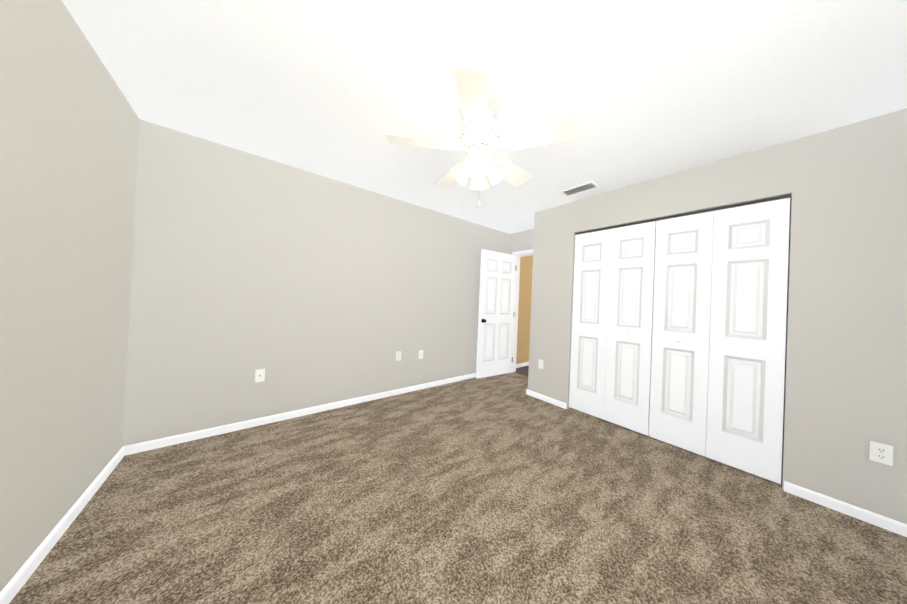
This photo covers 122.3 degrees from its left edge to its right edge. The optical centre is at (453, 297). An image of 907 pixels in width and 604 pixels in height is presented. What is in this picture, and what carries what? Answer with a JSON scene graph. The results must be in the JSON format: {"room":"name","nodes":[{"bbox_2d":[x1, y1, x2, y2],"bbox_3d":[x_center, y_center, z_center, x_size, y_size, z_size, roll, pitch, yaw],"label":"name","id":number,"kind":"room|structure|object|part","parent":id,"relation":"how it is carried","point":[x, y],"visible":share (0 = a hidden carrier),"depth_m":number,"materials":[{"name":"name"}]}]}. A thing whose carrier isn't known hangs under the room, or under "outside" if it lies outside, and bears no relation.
{"room":"empty bedroom","nodes":[
{"label":"empty bedroom","id":0,"kind":"room"},
{"bbox_2d":[0,0,138,591],"bbox_3d":[-1.266,-0.050,0.382,0.120,2.440,3.570,3,-1,-39],"label":"wall","id":1,"kind":"structure","parent":0,"point":[69,127],"depth_m":1.12,"materials":[{"name":"paint"}]},
{"bbox_2d":[0,446,124,603],"bbox_3d":[-1.301,1.137,0.462,0.014,0.066,3.450,3,-1,-39],"label":"baseboard","id":2,"kind":"structure","parent":1,"relation":"attached to","point":[17,581],"depth_m":1.16,"materials":[{"name":"white wood"}]},
{"bbox_2d":[123,119,532,445],"bbox_3d":[0.127,0.034,3.872,6.670,2.440,0.120,3,-1,-39],"label":"wall","id":3,"kind":"structure","parent":0,"point":[304,288],"depth_m":2.35,"materials":[{"name":"paint"}]},
{"bbox_2d":[255,369,264,381],"bbox_3d":[-1.766,0.709,2.282,0.070,0.115,0.015,3,-1,-39],"label":"electrical outlet","id":4,"kind":"object","parent":3,"relation":"attached to","point":[259,375],"visible":1,"depth_m":2.28,"materials":[{"name":"white plastic"}]},
{"bbox_2d":[123,373,475,455],"bbox_3d":[-0.733,1.181,3.125,4.240,0.066,0.014,3,-1,-39],"label":"baseboard","id":5,"kind":"structure","parent":3,"relation":"attached to","point":[168,441],"depth_m":2.32,"materials":[{"name":"white wood"}]},
{"bbox_2d":[396,351,400,360],"bbox_3d":[-0.692,0.730,3.149,0.070,0.115,0.009,3,-1,-39],"label":"electrical outlet","id":6,"kind":"object","parent":3,"relation":"attached to","point":[398,355],"visible":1,"depth_m":3.15,"materials":[{"name":"white plastic"}]},
{"bbox_2d":[418,350,422,358],"bbox_3d":[-0.436,0.758,3.356,0.070,0.115,0.009,3,-1,-39],"label":"electrical outlet","id":7,"kind":"object","parent":3,"relation":"attached to","point":[420,354],"visible":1,"depth_m":3.35,"materials":[{"name":"white plastic"}]},
{"bbox_2d":[516,362,528,367],"bbox_3d":[1.817,1.303,5.177,2.070,0.066,0.014,3,-1,-39],"label":"baseboard","id":8,"kind":"structure","parent":3,"relation":"attached to","point":[522,364],"depth_m":4.76,"materials":[{"name":"white wood"}]},
{"bbox_2d":[9,372,906,603],"bbox_3d":[0.317,1.298,1.767,4.420,0.100,3.690,3,-1,-39],"label":"floor carpet","id":9,"kind":"object","parent":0,"point":[502,489],"visible":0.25,"depth_m":1.38,"materials":[{"name":"brown carpet"}]},
{"bbox_2d":[62,0,906,233],"bbox_3d":[1.298,-1.198,2.490,6.670,0.100,3.690,3,-1,-39],"label":"ceiling","id":10,"kind":"structure","parent":0,"point":[644,90],"depth_m":1.36,"materials":[{"name":"paint"}]},
{"bbox_2d":[387,66,578,205],"bbox_3d":[0.173,-0.882,1.608,1.080,0.639,1.098,3,-1,-39],"label":"ceiling fan","id":11,"kind":"object","parent":10,"relation":"hanging from","point":[479,134],"visible":1,"depth_m":1.47,"materials":[{"name":"beige"}]},
{"label":"blade","id":12,"kind":"part","parent":11,"relation":"part of","materials":[{"name":"beige wood"}]},
{"label":"blade","id":13,"kind":"part","parent":11,"relation":"part of","materials":[{"name":"beige wood"}]},
{"bbox_3d":[0.066,-0.812,1.597,0.142,0.116,0.142,47,6,7],"label":"lamp shade","id":14,"kind":"part","parent":11,"relation":"part of","materials":[{"name":"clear glass"}]},
{"bbox_3d":[0.101,-0.939,1.218,0.158,0.006,0.390,19,2,9],"label":"blade","id":15,"kind":"part","parent":11,"relation":"part of","materials":[{"name":"beige wood"}]},
{"bbox_3d":[0.142,-0.810,1.491,0.142,0.116,0.142,2,-44,10],"label":"lamp shade","id":16,"kind":"part","parent":11,"relation":"part of","materials":[{"name":"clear glass"}]},
{"bbox_3d":[0.143,-0.815,1.497,0.040,0.056,0.040,2,-44,10],"label":"bulb","id":17,"kind":"part","parent":11,"relation":"part of","materials":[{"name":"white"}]},
{"bbox_2d":[474,154,481,163],"bbox_3d":[0.152,-0.858,1.538,0.048,0.040,0.048,2,-44,10],"label":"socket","id":18,"kind":"object","parent":11,"relation":"attached to","point":[476,156],"depth_m":1.51,"materials":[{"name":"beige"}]},
{"bbox_3d":[0.172,-0.807,1.673,0.142,0.116,0.142,2,44,10],"label":"lamp shade","id":19,"kind":"part","parent":11,"relation":"part of","materials":[{"name":"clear glass"}]},
{"bbox_3d":[0.163,-0.728,1.527,0.011,0.329,0.011,3,-1,-39],"label":"chain","id":20,"kind":"part","parent":11,"relation":"part of","materials":[{"name":"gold metal"}]},
{"bbox_3d":[0.248,-0.805,1.567,0.142,0.116,0.142,-42,-7,7],"label":"lamp shade","id":21,"kind":"part","parent":11,"relation":"part of","materials":[{"name":"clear glass"}]},
{"label":"blade","id":22,"kind":"part","parent":11,"relation":"part of","materials":[{"name":"beige wood"}]},
{"label":"blade","id":23,"kind":"part","parent":11,"relation":"part of","materials":[{"name":"beige wood"}]},
{"bbox_2d":[560,181,598,196],"bbox_3d":[1.317,-1.138,2.623,0.165,0.018,0.330,3,-1,-39],"label":"ceiling vent","id":24,"kind":"object","parent":10,"relation":"in","point":[587,186],"visible":0.96,"depth_m":2.61,"materials":[{"name":"white metal"}]},
{"bbox_2d":[509,229,533,254],"bbox_3d":[1.298,0.085,4.147,0.120,2.440,0.920,3,-1,-39],"label":"wall","id":25,"kind":"structure","parent":0,"point":[522,241],"depth_m":4.27,"materials":[{"name":"paint"}]},
{"bbox_2d":[511,249,532,372],"bbox_3d":[1.308,0.255,4.123,0.152,2.102,0.821,3,-1,-39],"label":"door frame","id":26,"kind":"structure","parent":25,"relation":"attached to","point":[519,254],"depth_m":4.38,"materials":[{"name":"white wood"}]},
{"bbox_2d":[476,249,515,378],"bbox_3d":[0.720,0.259,4.120,0.760,2.020,0.153,3,-1,-34],"label":"door","id":27,"kind":"structure","parent":26,"relation":"attached to","point":[496,314],"depth_m":4.08,"materials":[{"name":"white wood"}]},
{"bbox_3d":[0.479,0.357,3.906,0.064,0.064,0.059,3,-1,-34],"label":"knob","id":28,"kind":"part","parent":27,"relation":"part of","materials":[{"name":"brown metal"}]},
{"bbox_2d":[515,365,528,375],"bbox_3d":[2.371,1.404,4.531,2.250,0.100,1.960,3,-1,-39],"label":"floor","id":29,"kind":"structure","parent":0,"point":[522,370],"depth_m":4.50,"materials":[{"name":"black"}]},
{"bbox_2d":[528,108,906,523],"bbox_3d":[1.880,0.097,2.401,0.120,2.440,2.530,3,-1,-39],"label":"wall","id":30,"kind":"structure","parent":0,"point":[845,186],"depth_m":1.63,"materials":[{"name":"paint"}]},
{"bbox_2d":[538,359,543,368],"bbox_3d":[1.118,0.846,3.201,0.009,0.115,0.070,3,-1,-39],"label":"electrical outlet","id":31,"kind":"object","parent":30,"relation":"attached to","point":[540,363],"visible":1,"depth_m":3.20,"materials":[{"name":"white plastic"}]},
{"bbox_2d":[526,389,566,408],"bbox_3d":[1.149,1.260,3.134,0.014,0.066,0.548,3,-1,-39],"label":"baseboard","id":32,"kind":"structure","parent":30,"relation":"attached to","point":[561,404],"depth_m":3.11,"materials":[{"name":"white wood"}]},
{"bbox_2d":[575,194,790,234],"bbox_3d":[1.930,-0.740,2.374,0.049,0.017,1.517,3,-1,-39],"label":"track","id":33,"kind":"object","parent":30,"relation":"attached to","point":[726,207],"visible":0.79,"depth_m":2.15,"materials":[{"name":"grey metal"}]},
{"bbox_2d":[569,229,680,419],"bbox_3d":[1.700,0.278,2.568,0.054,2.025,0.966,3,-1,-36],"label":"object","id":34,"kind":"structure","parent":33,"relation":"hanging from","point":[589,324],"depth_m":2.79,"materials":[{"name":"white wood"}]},
{"bbox_2d":[604,221,655,435],"bbox_3d":[1.764,0.280,2.513,0.034,2.025,0.376,3,-1,-39],"label":"closet door leaf","id":35,"kind":"structure","parent":33,"relation":"hanging from","point":[630,313],"depth_m":2.49,"materials":[{"name":"white wood"}]},
{"bbox_2d":[649,211,713,456],"bbox_3d":[2.004,0.288,2.215,0.034,2.025,0.376,3,-1,-39],"label":"closet door leaf","id":36,"kind":"structure","parent":33,"relation":"hanging from","point":[682,313],"depth_m":2.19,"materials":[{"name":"white wood"}]},
{"bbox_2d":[706,198,789,483],"bbox_3d":[2.240,0.296,1.921,0.034,2.025,0.376,3,-1,-39],"label":"closet door leaf","id":37,"kind":"structure","parent":33,"relation":"hanging from","point":[746,376],"depth_m":1.90,"materials":[{"name":"white wood"}]},
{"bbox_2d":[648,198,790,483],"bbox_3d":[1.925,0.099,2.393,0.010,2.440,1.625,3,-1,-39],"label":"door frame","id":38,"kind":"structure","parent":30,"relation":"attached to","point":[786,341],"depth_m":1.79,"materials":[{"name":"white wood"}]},
{"bbox_2d":[784,481,906,536],"bbox_3d":[2.425,1.301,1.545,0.014,0.066,0.463,3,-1,-39],"label":"baseboard","id":39,"kind":"structure","parent":30,"relation":"attached to","point":[886,523],"depth_m":1.53,"materials":[{"name":"white wood"}]},
{"bbox_2d":[869,441,892,465],"bbox_3d":[2.510,0.912,1.467,0.009,0.115,0.070,3,-1,-39],"label":"electrical outlet","id":40,"kind":"object","parent":30,"relation":"attached to","point":[881,453],"visible":1,"depth_m":1.47,"materials":[{"name":"white plastic"}]}
]}

